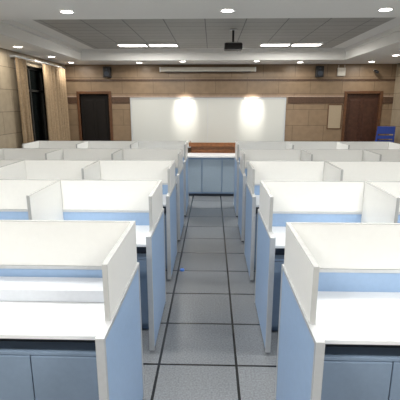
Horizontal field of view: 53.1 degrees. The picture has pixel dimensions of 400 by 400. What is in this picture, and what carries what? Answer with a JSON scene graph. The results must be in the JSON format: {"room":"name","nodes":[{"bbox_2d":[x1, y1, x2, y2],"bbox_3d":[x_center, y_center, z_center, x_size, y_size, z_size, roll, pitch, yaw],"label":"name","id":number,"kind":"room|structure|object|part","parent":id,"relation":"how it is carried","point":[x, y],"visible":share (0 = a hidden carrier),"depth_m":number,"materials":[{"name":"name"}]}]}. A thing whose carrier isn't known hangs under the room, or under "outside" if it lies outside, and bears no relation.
{"room":"language lab classroom","nodes":[
{"label":"language lab classroom","id":0,"kind":"room"},
{"bbox_2d":[0,48,64,148],"bbox_3d":[-3.748,-0.582,3.882,0.200,3.500,13.600,0,14,2],"label":"wall","id":1,"kind":"structure","parent":0,"point":[11,136],"depth_m":7.47,"materials":[{"name":"beige wood"}]},
{"bbox_2d":[27,66,47,140],"bbox_3d":[-3.614,-1.943,8.799,0.070,1.850,1.800,0,14,2],"label":"frame","id":2,"kind":"object","parent":1,"relation":"attached to","point":[42,91],"visible":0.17,"depth_m":8.74,"materials":[{"name":"black metal"}]},
{"bbox_2d":[10,55,65,68],"bbox_3d":[-3.438,-2.971,8.670,0.115,0.040,2.660,0,14,2],"label":"rail","id":3,"kind":"object","parent":1,"relation":"attached to","point":[10,55],"visible":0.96,"depth_m":8.35,"materials":[{"name":"metal"}]},
{"bbox_2d":[15,57,33,143],"bbox_3d":[-3.425,-1.384,7.907,0.132,2.680,0.395,0,14,2],"label":"window curtain","id":4,"kind":"object","parent":3,"relation":"hanging from","point":[21,68],"visible":0.63,"depth_m":7.75,"materials":[{"name":"beige fabric"}]},
{"bbox_2d":[42,64,70,140],"bbox_3d":[-3.376,-1.784,9.574,0.133,2.680,1.365,0,14,2],"label":"window curtain","id":5,"kind":"object","parent":3,"relation":"hanging from","point":[54,78],"visible":0.56,"depth_m":9.35,"materials":[{"name":"beige fabric"}]},
{"bbox_2d":[29,70,48,140],"bbox_3d":[-3.624,-1.943,8.799,0.010,1.850,1.800,0,14,2],"label":"glass","id":6,"kind":"object","parent":1,"relation":"attached to","point":[34,75],"visible":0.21,"depth_m":8.94,"materials":[{"name":"black glass"}]},
{"bbox_2d":[0,0,399,64],"bbox_3d":[0.526,-1.944,3.427,8.350,0.240,13.600,0,14,2],"label":"ceiling","id":7,"kind":"structure","parent":1,"relation":"attached to","point":[381,50],"depth_m":4.56,"materials":[{"name":"paint"}]},
{"bbox_2d":[59,10,74,13],"bbox_3d":[-1.435,-2.027,4.310,0.164,0.010,0.164,0,14,2],"label":"recessed light","id":8,"kind":"object","parent":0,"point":[60,11],"visible":1,"depth_m":4.29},
{"bbox_2d":[13,18,399,48],"bbox_3d":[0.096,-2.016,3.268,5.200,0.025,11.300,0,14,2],"label":"ceiling","id":9,"kind":"structure","parent":0,"point":[94,33],"depth_m":6.73,"materials":[{"name":"grey paint"}]},
{"bbox_2d":[116,43,147,46],"bbox_3d":[-1.377,-3.167,8.180,0.600,0.030,0.320,0,14,2],"label":"panel light","id":10,"kind":"object","parent":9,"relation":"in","point":[118,44],"depth_m":8.08,"materials":[{"name":"white plastic"}]},
{"bbox_2d":[148,43,178,46],"bbox_3d":[-0.747,-3.163,8.163,0.600,0.030,0.320,0,14,2],"label":"panel light","id":11,"kind":"object","parent":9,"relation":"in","point":[149,44],"depth_m":8.08,"materials":[{"name":"white plastic"}]},
{"bbox_2d":[0,20,399,52],"bbox_3d":[0.203,-2.852,6.846,6.000,0.070,4.550,0,14,2],"label":"trim","id":12,"kind":"structure","parent":9,"relation":"attached to","point":[9,22],"depth_m":8.95,"materials":[{"name":"paint"}]},
{"bbox_2d":[224,29,242,50],"bbox_3d":[0.545,-2.631,6.579,0.300,0.324,0.308,0,14,2],"label":"ceiling projector","id":13,"kind":"object","parent":9,"relation":"hanging from","point":[228,46],"depth_m":6.47,"materials":[{"name":"black plastic"}]},
{"bbox_2d":[259,43,291,45],"bbox_3d":[1.522,-3.147,8.098,0.600,0.030,0.320,0,14,2],"label":"panel light","id":14,"kind":"object","parent":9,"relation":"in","point":[262,44],"depth_m":8.04,"materials":[{"name":"white plastic"}]},
{"bbox_2d":[290,42,323,45],"bbox_3d":[2.151,-3.143,8.080,0.600,0.030,0.320,0,14,2],"label":"panel light","id":15,"kind":"object","parent":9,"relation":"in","point":[299,43],"depth_m":8.02,"materials":[{"name":"white plastic"}]},
{"bbox_2d":[142,196,277,399],"bbox_3d":[0.526,1.197,4.181,8.750,0.100,14.000,0,14,2],"label":"floor","id":16,"kind":"structure","parent":0,"point":[209,345],"depth_m":3.88,"materials":[{"name":"tile"}]},
{"bbox_2d":[0,220,143,399],"bbox_3d":[-1.970,0.882,2.375,3.103,1.355,0.900,0,14,2],"label":"desk","id":17,"kind":"object","parent":16,"relation":"on","point":[49,350],"visible":1,"depth_m":2.31,"materials":[{"name":"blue laminate"}]},
{"bbox_3d":[-1.970,0.768,2.363,3.023,0.144,0.020,0,14,2],"label":"recessed rail","id":18,"kind":"part","parent":17,"relation":"part of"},
{"bbox_3d":[-1.958,0.437,2.692,3.023,0.024,0.034,0,14,2],"label":"divider rail","id":19,"kind":"part","parent":17,"relation":"part of","materials":[{"name":"metal"}]},
{"bbox_3d":[-1.958,0.918,2.808,3.023,0.964,0.025,0,14,2],"label":"panel","id":20,"kind":"part","parent":17,"relation":"part of","materials":[{"name":"blue laminate"}]},
{"bbox_2d":[0,276,103,301],"bbox_3d":[-0.926,0.572,2.567,0.910,0.080,0.190,0,14,2],"label":"shelf","id":21,"kind":"object","parent":17,"relation":"on","point":[42,289],"visible":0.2,"depth_m":2.49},
{"bbox_3d":[-1.970,1.024,2.409,3.095,1.005,0.850,0,14,2],"label":"panel","id":22,"kind":"part","parent":17,"relation":"part of","materials":[{"name":"blue fabric"}]},
{"bbox_2d":[0,179,165,350],"bbox_3d":[-1.928,0.549,3.765,3.103,1.355,0.900,0,14,2],"label":"desk","id":23,"kind":"object","parent":16,"relation":"on","point":[140,201],"visible":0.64,"depth_m":3.99,"materials":[{"name":"blue laminate"}]},
{"bbox_3d":[-1.916,0.103,4.081,3.023,0.024,0.034,0,14,2],"label":"divider rail","id":24,"kind":"part","parent":23,"relation":"part of","materials":[{"name":"metal"}]},
{"bbox_3d":[-1.916,0.584,4.197,3.023,0.964,0.025,0,14,2],"label":"panel","id":25,"kind":"part","parent":23,"relation":"part of","materials":[{"name":"blue laminate"}]},
{"bbox_3d":[-1.928,0.434,3.753,3.023,0.144,0.020,0,14,2],"label":"recessed rail","id":26,"kind":"part","parent":23,"relation":"part of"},
{"bbox_3d":[-1.928,0.690,3.799,3.095,1.005,0.850,0,14,2],"label":"panel","id":27,"kind":"part","parent":23,"relation":"part of","materials":[{"name":"blue laminate"}]},
{"bbox_2d":[0,160,176,279],"bbox_3d":[-1.887,0.215,5.155,3.103,1.355,0.900,0,14,2],"label":"desk","id":28,"kind":"object","parent":16,"relation":"on","point":[164,170],"visible":0.37,"depth_m":5.38,"materials":[{"name":"blue laminate"}]},
{"bbox_3d":[-1.875,0.251,5.587,3.023,0.964,0.025,0,14,2],"label":"panel","id":29,"kind":"part","parent":28,"relation":"part of","materials":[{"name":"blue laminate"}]},
{"bbox_3d":[-1.887,0.356,5.189,3.095,1.005,0.850,0,14,2],"label":"panel","id":30,"kind":"part","parent":28,"relation":"part of","materials":[{"name":"blue laminate"}]},
{"bbox_2d":[0,148,183,240],"bbox_3d":[-1.845,-0.119,6.545,3.103,1.355,0.900,0,14,2],"label":"desk","id":31,"kind":"object","parent":16,"relation":"on","point":[5,153],"visible":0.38,"depth_m":6.78,"materials":[{"name":"blue laminate"}]},
{"bbox_3d":[-1.845,0.022,6.579,3.095,1.005,0.850,0,14,2],"label":"panel","id":32,"kind":"part","parent":31,"relation":"part of","materials":[{"name":"blue fabric"}]},
{"bbox_2d":[22,141,188,215],"bbox_3d":[-1.803,-0.452,7.934,3.103,1.355,0.900,0,14,2],"label":"desk","id":33,"kind":"object","parent":16,"relation":"on","point":[183,145],"visible":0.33,"depth_m":8.16,"materials":[{"name":"blue laminate"}]},
{"bbox_3d":[-1.803,-0.311,7.968,3.095,1.005,0.850,0,14,2],"label":"panel","id":34,"kind":"part","parent":33,"relation":"part of","materials":[{"name":"blue laminate"}]},
{"bbox_2d":[188,153,234,195],"bbox_3d":[0.282,-0.604,9.456,1.540,0.940,0.620,0,14,2],"label":"desk","id":35,"kind":"object","parent":16,"relation":"on","point":[210,174],"visible":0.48,"depth_m":9.19,"materials":[{"name":"blue laminate"}]},
{"bbox_2d":[189,141,234,152],"bbox_3d":[0.331,-0.875,10.069,1.200,1.180,0.500,0,14,2],"label":"wooden lectern","id":36,"kind":"object","parent":16,"relation":"on","point":[196,147],"visible":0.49,"depth_m":9.76,"materials":[{"name":"brown wood"}]},
{"bbox_3d":[0.325,-0.788,9.878,0.940,0.900,0.012,0,14,2],"label":"panel","id":37,"kind":"part","parent":36,"relation":"part of","materials":[{"name":"brown wood"}]},
{"bbox_2d":[234,141,399,216],"bbox_3d":[2.246,-0.425,7.820,3.103,1.355,0.900,0,14,2],"label":"desk","id":38,"kind":"object","parent":16,"relation":"on","point":[239,145],"visible":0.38,"depth_m":8.06,"materials":[{"name":"blue laminate"}]},
{"bbox_3d":[2.246,-0.284,7.854,3.095,1.005,0.850,0,14,2],"label":"panel","id":39,"kind":"part","parent":38,"relation":"part of","materials":[{"name":"blue fabric"}]},
{"bbox_2d":[238,149,399,241],"bbox_3d":[2.204,-0.091,6.430,3.103,1.355,0.900,0,14,2],"label":"desk","id":40,"kind":"object","parent":16,"relation":"on","point":[246,155],"visible":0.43,"depth_m":6.67,"materials":[{"name":"blue laminate"}]},
{"bbox_3d":[2.204,0.050,6.464,3.095,1.005,0.850,0,14,2],"label":"panel","id":41,"kind":"part","parent":40,"relation":"part of","materials":[{"name":"blue fabric"}]},
{"bbox_2d":[244,161,399,280],"bbox_3d":[2.163,0.243,5.040,3.103,1.355,0.900,0,14,2],"label":"desk","id":42,"kind":"object","parent":16,"relation":"on","point":[257,171],"visible":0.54,"depth_m":5.30,"materials":[{"name":"blue laminate"}]},
{"bbox_3d":[2.163,0.384,5.074,3.095,1.005,0.850,0,14,2],"label":"panel","id":43,"kind":"part","parent":42,"relation":"part of","materials":[{"name":"blue laminate"}]},
{"bbox_3d":[2.175,0.278,5.473,3.023,0.964,0.025,0,14,2],"label":"panel","id":44,"kind":"part","parent":42,"relation":"part of","materials":[{"name":"blue fabric"}]},
{"bbox_2d":[255,181,399,352],"bbox_3d":[2.121,0.576,3.650,3.103,1.355,0.900,0,14,2],"label":"desk","id":45,"kind":"object","parent":16,"relation":"on","point":[280,202],"visible":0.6,"depth_m":3.90,"materials":[{"name":"blue laminate"}]},
{"bbox_3d":[2.121,0.717,3.684,3.095,1.005,0.850,0,14,2],"label":"panel","id":46,"kind":"part","parent":45,"relation":"part of","materials":[{"name":"blue laminate"}]},
{"bbox_3d":[2.121,0.462,3.638,3.023,0.144,0.020,0,14,2],"label":"recessed rail","id":47,"kind":"part","parent":45,"relation":"part of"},
{"bbox_3d":[2.133,0.612,4.083,3.023,0.964,0.025,0,14,2],"label":"panel","id":48,"kind":"part","parent":45,"relation":"part of","materials":[{"name":"blue fabric"}]},
{"bbox_3d":[2.133,0.131,3.967,3.023,0.024,0.034,0,14,2],"label":"divider rail","id":49,"kind":"part","parent":45,"relation":"part of","materials":[{"name":"metal"}]},
{"bbox_2d":[275,222,399,399],"bbox_3d":[2.079,0.910,2.260,3.103,1.355,0.900,0,14,2],"label":"desk","id":50,"kind":"object","parent":16,"relation":"on","point":[339,328],"visible":1,"depth_m":2.30,"materials":[{"name":"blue laminate"}]},
{"bbox_3d":[2.079,1.051,2.294,3.095,1.005,0.850,0,14,2],"label":"panel","id":51,"kind":"part","parent":50,"relation":"part of","materials":[{"name":"blue laminate"}]},
{"bbox_3d":[2.091,0.946,2.693,3.023,0.964,0.025,0,14,2],"label":"panel","id":52,"kind":"part","parent":50,"relation":"part of","materials":[{"name":"blue laminate"}]},
{"bbox_3d":[2.091,0.464,2.577,3.023,0.024,0.034,0,14,2],"label":"divider rail","id":53,"kind":"part","parent":50,"relation":"part of","materials":[{"name":"metal"}]},
{"bbox_3d":[2.080,0.795,2.248,3.023,0.144,0.020,0,14,2],"label":"recessed rail","id":54,"kind":"part","parent":50,"relation":"part of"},
{"bbox_2d":[375,126,395,142],"bbox_3d":[4.525,-0.996,9.760,0.430,1.560,0.542,0,14,2],"label":"stacked chairs","id":55,"kind":"object","parent":16,"relation":"on","point":[380,129],"visible":0.21,"depth_m":9.74,"materials":[{"name":"blue plastic"}]},
{"bbox_3d":[4.531,-1.451,9.857,0.380,0.060,0.022,0,14,2],"label":"backrest","id":56,"kind":"part","parent":55,"relation":"part of","materials":[{"name":"blue plastic"}]},
{"bbox_3d":[4.529,-1.641,9.749,0.380,0.300,0.022,0,14,2],"label":"backrest","id":57,"kind":"part","parent":55,"relation":"part of","materials":[{"name":"blue plastic"}]},
{"bbox_2d":[220,9,234,12],"bbox_3d":[0.295,-2.015,4.261,0.164,0.010,0.164,0,14,2],"label":"recessed light","id":58,"kind":"object","parent":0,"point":[221,10],"visible":1,"depth_m":4.24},
{"bbox_2d":[65,64,396,152],"bbox_3d":[0.727,-2.163,10.468,8.750,3.500,0.200,0,14,2],"label":"wall","id":59,"kind":"structure","parent":0,"point":[303,122],"depth_m":10.20,"materials":[{"name":"brown wood"}]},
{"bbox_2d":[76,91,113,140],"bbox_3d":[-2.739,-1.642,10.630,0.900,2.410,0.130,0,14,2],"label":"frame","id":60,"kind":"object","parent":59,"relation":"attached to","point":[78,93],"visible":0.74,"depth_m":10.39,"materials":[{"name":"brown wood"}]},
{"bbox_2d":[80,94,110,140],"bbox_3d":[-2.737,-1.621,10.681,0.760,2.335,0.040,0,14,2],"label":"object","id":61,"kind":"object","parent":59,"relation":"attached to","point":[94,97],"visible":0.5,"depth_m":10.50,"materials":[{"name":"brown wood"}]},
{"bbox_2d":[84,100,107,140],"bbox_3d":[-2.738,-1.612,10.655,0.560,2.040,0.015,0,14,2],"label":"panels","id":62,"kind":"object","parent":61,"relation":"attached to","point":[101,104],"visible":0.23,"depth_m":10.53,"materials":[{"name":"brown wood"}]},
{"bbox_2d":[103,67,111,77],"bbox_3d":[-2.343,-3.229,10.109,0.180,0.260,0.177,0,14,2],"label":"wall speaker","id":63,"kind":"object","parent":59,"relation":"attached to","point":[106,70],"visible":1,"depth_m":10.03,"materials":[{"name":"black plastic"}]},
{"bbox_2d":[159,67,255,72],"bbox_3d":[0.192,-3.265,10.036,2.410,0.125,0.154,0,14,2],"label":"projector screen","id":64,"kind":"object","parent":59,"relation":"attached to","point":[161,69],"visible":1,"depth_m":9.97,"materials":[{"name":"metal"}]},
{"bbox_2d":[130,97,285,147],"bbox_3d":[0.197,-1.999,10.363,4.000,1.270,0.109,0,14,2],"label":"whiteboard","id":65,"kind":"object","parent":59,"relation":"attached to","point":[209,120],"visible":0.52,"depth_m":10.37,"materials":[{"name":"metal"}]},
{"bbox_2d":[67,96,393,96],"bbox_3d":[0.723,-2.653,10.238,8.350,0.030,0.018,0,14,2],"label":"wall strip","id":66,"kind":"object","parent":59,"relation":"attached to","point":[67,96],"depth_m":10.23,"materials":[{"name":"brown wood"}]},
{"bbox_2d":[66,79,394,103],"bbox_3d":[0.724,-2.770,10.211,8.350,0.600,0.015,0,14,2],"label":"trim","id":67,"kind":"structure","parent":59,"relation":"attached to","point":[71,100],"depth_m":10.19,"materials":[{"name":"brown wood"}]},
{"bbox_2d":[315,66,323,76],"bbox_3d":[2.975,-3.193,9.958,0.180,0.260,0.177,0,14,2],"label":"wall speaker","id":68,"kind":"object","parent":59,"relation":"attached to","point":[319,71],"visible":1,"depth_m":9.88,"materials":[{"name":"black plastic"}]},
{"bbox_2d":[327,104,342,128],"bbox_3d":[3.457,-2.139,10.280,0.360,0.620,0.015,0,14,2],"label":"notice","id":69,"kind":"object","parent":59,"relation":"attached to","point":[334,116],"visible":1,"depth_m":10.27,"materials":[{"name":"paper"}]},
{"bbox_2d":[337,67,345,75],"bbox_3d":[3.537,-3.238,9.996,0.200,0.270,0.049,0,14,2],"label":"router","id":70,"kind":"object","parent":59,"relation":"attached to","point":[340,71],"visible":1,"depth_m":9.98,"materials":[{"name":"white plastic"}]},
{"bbox_2d":[344,94,378,141],"bbox_3d":[4.150,-1.574,10.486,0.820,2.335,0.040,0,14,2],"label":"leaf","id":71,"kind":"object","parent":59,"relation":"attached to","point":[361,97],"visible":0.36,"depth_m":10.30,"materials":[{"name":"brown wood"}]},
{"bbox_2d":[347,100,374,141],"bbox_3d":[4.149,-1.565,10.460,0.620,2.040,0.015,0,14,2],"label":"panels","id":72,"kind":"object","parent":71,"relation":"attached to","point":[354,108],"visible":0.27,"depth_m":10.34,"materials":[{"name":"brown wood"}]},
{"bbox_2d":[341,91,382,141],"bbox_3d":[4.148,-1.595,10.434,0.960,2.410,0.130,0,14,2],"label":"frame","id":73,"kind":"object","parent":59,"relation":"attached to","point":[380,93],"visible":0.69,"depth_m":10.19,"materials":[{"name":"brown wood"}]},
{"bbox_2d":[377,7,393,11],"bbox_3d":[1.954,-2.004,4.214,0.164,0.010,0.164,0,14,2],"label":"recessed light","id":74,"kind":"object","parent":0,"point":[388,8],"visible":1,"depth_m":4.19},
{"bbox_2d":[389,63,399,143],"bbox_3d":[4.799,-0.524,3.640,0.200,3.500,13.600,0,14,2],"label":"wall","id":75,"kind":"structure","parent":0,"point":[395,116],"depth_m":9.95,"materials":[{"name":"beige stone"}]}
]}

